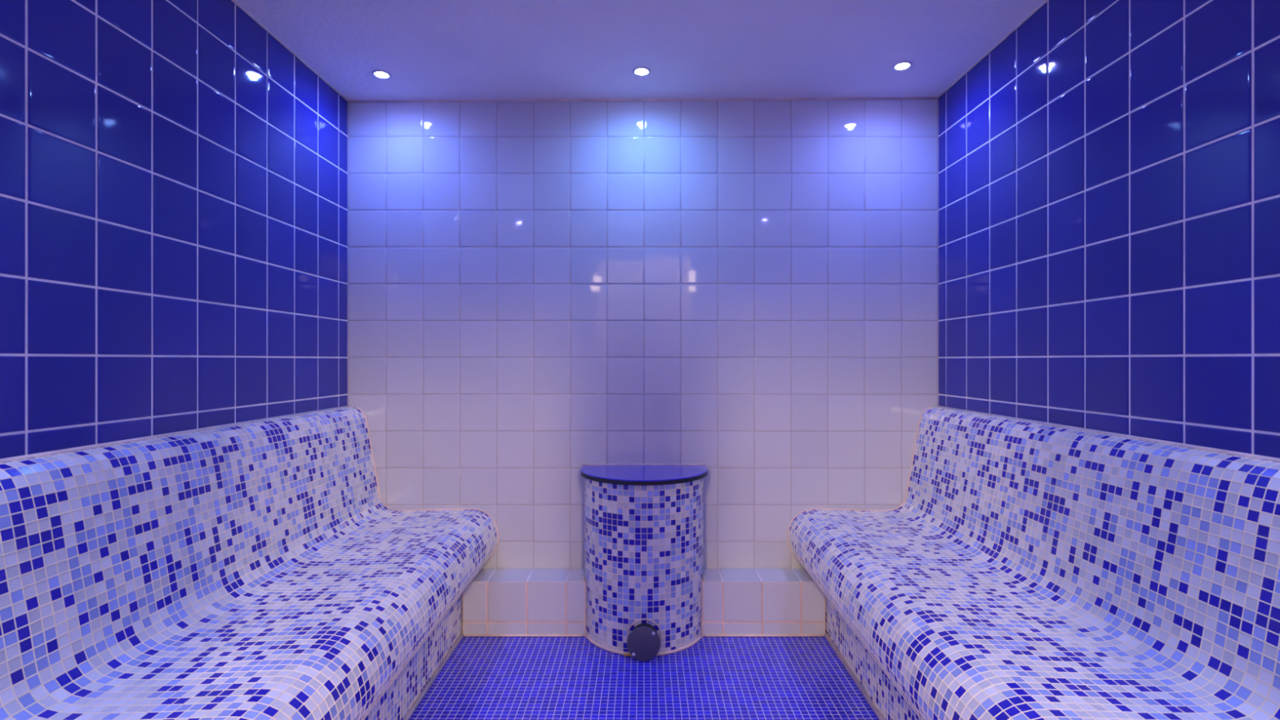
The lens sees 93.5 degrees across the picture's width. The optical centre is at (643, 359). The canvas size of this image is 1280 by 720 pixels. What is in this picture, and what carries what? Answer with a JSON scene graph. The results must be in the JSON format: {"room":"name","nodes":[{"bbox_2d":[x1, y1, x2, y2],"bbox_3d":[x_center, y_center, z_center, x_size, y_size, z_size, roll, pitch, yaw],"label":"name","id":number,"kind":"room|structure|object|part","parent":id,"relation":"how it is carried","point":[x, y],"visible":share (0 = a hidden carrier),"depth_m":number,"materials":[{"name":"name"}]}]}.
{"room":"spa","nodes":[
{"label":"spa","id":0,"kind":"room"},
{"bbox_2d":[0,0,347,458],"bbox_3d":[-1.255,0.002,1.210,0.101,2.210,2.680,0,0,0],"label":"wall","id":1,"kind":"structure","parent":0,"point":[174,177],"depth_m":1.51,"materials":[{"name":"blue tile"}]},
{"bbox_2d":[231,0,348,102],"bbox_3d":[-1.202,-1.052,1.210,0.008,0.008,2.472,0,0,0],"label":"trim","id":2,"kind":"structure","parent":1,"relation":"attached to","point":[233,1],"depth_m":2.02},
{"bbox_2d":[235,0,1044,100],"bbox_3d":[-0.004,-1.100,1.210,2.602,0.095,2.680,0,0,0],"label":"ceiling","id":3,"kind":"structure","parent":0,"point":[430,50],"depth_m":2.02,"materials":[{"name":"paint"}]},
{"bbox_2d":[372,70,391,79],"bbox_3d":[-0.968,-1.052,2.220,0.066,0.009,0.066,0,0,0],"label":"recessed light","id":4,"kind":"object","parent":3,"relation":"in","point":[378,73],"visible":1,"depth_m":2.21,"materials":[{"name":"white"}]},
{"bbox_2d":[632,66,650,75],"bbox_3d":[-0.009,-1.057,2.208,0.066,0.009,0.066,0,0,0],"label":"recessed light","id":5,"kind":"object","parent":3,"relation":"in","point":[639,71],"visible":1,"depth_m":2.20,"materials":[{"name":"white"}]},
{"bbox_2d":[892,61,912,70],"bbox_3d":[0.935,-1.062,2.177,0.066,0.009,0.066,0,0,0],"label":"recessed light","id":6,"kind":"object","parent":3,"relation":"in","point":[902,65],"visible":1,"depth_m":2.17,"materials":[{"name":"white"}]},
{"bbox_2d":[347,98,937,568],"bbox_3d":[-0.004,0.002,2.500,2.602,2.210,0.101,0,0,0],"label":"wall","id":7,"kind":"structure","parent":0,"point":[746,291],"depth_m":2.45,"materials":[{"name":"white tile"}]},
{"bbox_2d":[348,97,937,102],"bbox_3d":[-0.004,-1.059,2.447,2.394,0.025,0.011,0,0,0],"label":"trim","id":8,"kind":"structure","parent":7,"relation":"attached to","point":[873,98],"depth_m":2.44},
{"bbox_2d":[408,635,879,719],"bbox_3d":[-0.004,1.097,1.210,2.602,0.081,2.680,0,0,0],"label":"floor","id":9,"kind":"structure","parent":0,"point":[484,677],"depth_m":1.98,"materials":[{"name":"tile"}]},
{"bbox_2d":[0,405,498,719],"bbox_3d":[-0.896,0.620,1.211,0.614,0.873,2.476,0,0,0],"label":"tiled bench","id":10,"kind":"object","parent":9,"relation":"on","point":[260,569],"visible":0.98,"depth_m":1.37,"materials":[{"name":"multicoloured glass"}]},
{"bbox_3d":[-0.824,0.711,1.210,0.461,0.236,2.474,0,0,0],"label":"seat","id":11,"kind":"part","parent":10,"relation":"part of","materials":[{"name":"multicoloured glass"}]},
{"bbox_2d":[462,568,586,636],"bbox_3d":[-0.458,0.952,2.371,0.474,0.210,0.154,0,0,0],"label":"tiled ledge","id":12,"kind":"object","parent":9,"relation":"on","point":[496,602],"visible":0.94,"depth_m":2.30,"materials":[{"name":"white tile"}]},
{"bbox_2d":[580,463,707,660],"bbox_3d":[0.000,0.740,2.275,0.500,0.637,0.344,0,0,0],"label":"pedestal","id":13,"kind":"object","parent":9,"relation":"on","point":[643,522],"visible":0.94,"depth_m":2.18,"materials":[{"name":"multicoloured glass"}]},
{"bbox_3d":[0.000,0.435,2.289,0.500,0.018,0.316,0,0,0],"label":"lid","id":14,"kind":"part","parent":13,"relation":"part of","materials":[{"name":"blue"}]},
{"bbox_2d":[626,617,662,660],"bbox_3d":[0.002,0.989,2.135,0.128,0.134,0.065,0,0,0],"label":"outlet","id":15,"kind":"object","parent":13,"relation":"attached to","point":[644,635],"depth_m":2.11,"materials":[{"name":"black metal"}]},
{"bbox_2d":[702,568,825,636],"bbox_3d":[0.458,0.952,2.371,0.474,0.210,0.154,0,0,0],"label":"tiled ledge","id":16,"kind":"object","parent":9,"relation":"on","point":[736,602],"visible":0.94,"depth_m":2.30,"materials":[{"name":"white tile"}]},
{"bbox_2d":[786,404,1279,719],"bbox_3d":[0.888,0.620,1.211,0.614,0.873,2.476,0,0,0],"label":"tiled bench","id":17,"kind":"object","parent":9,"relation":"on","point":[1024,569],"visible":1,"depth_m":1.37,"materials":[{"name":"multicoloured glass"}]},
{"bbox_3d":[0.816,0.711,1.210,0.461,0.236,2.474,0,0,0],"label":"seat","id":18,"kind":"part","parent":17,"relation":"part of","materials":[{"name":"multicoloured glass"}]},
{"bbox_2d":[937,0,1279,457],"bbox_3d":[1.247,0.002,1.210,0.101,2.210,2.680,0,0,0],"label":"wall","id":19,"kind":"structure","parent":0,"point":[1108,172],"depth_m":1.51,"materials":[{"name":"blue tile"}]},
{"bbox_2d":[937,0,1048,98],"bbox_3d":[1.194,-1.066,1.210,0.008,0.008,2.472,0,0,0],"label":"trim","id":20,"kind":"structure","parent":19,"relation":"attached to","point":[1045,1],"depth_m":2.04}
]}

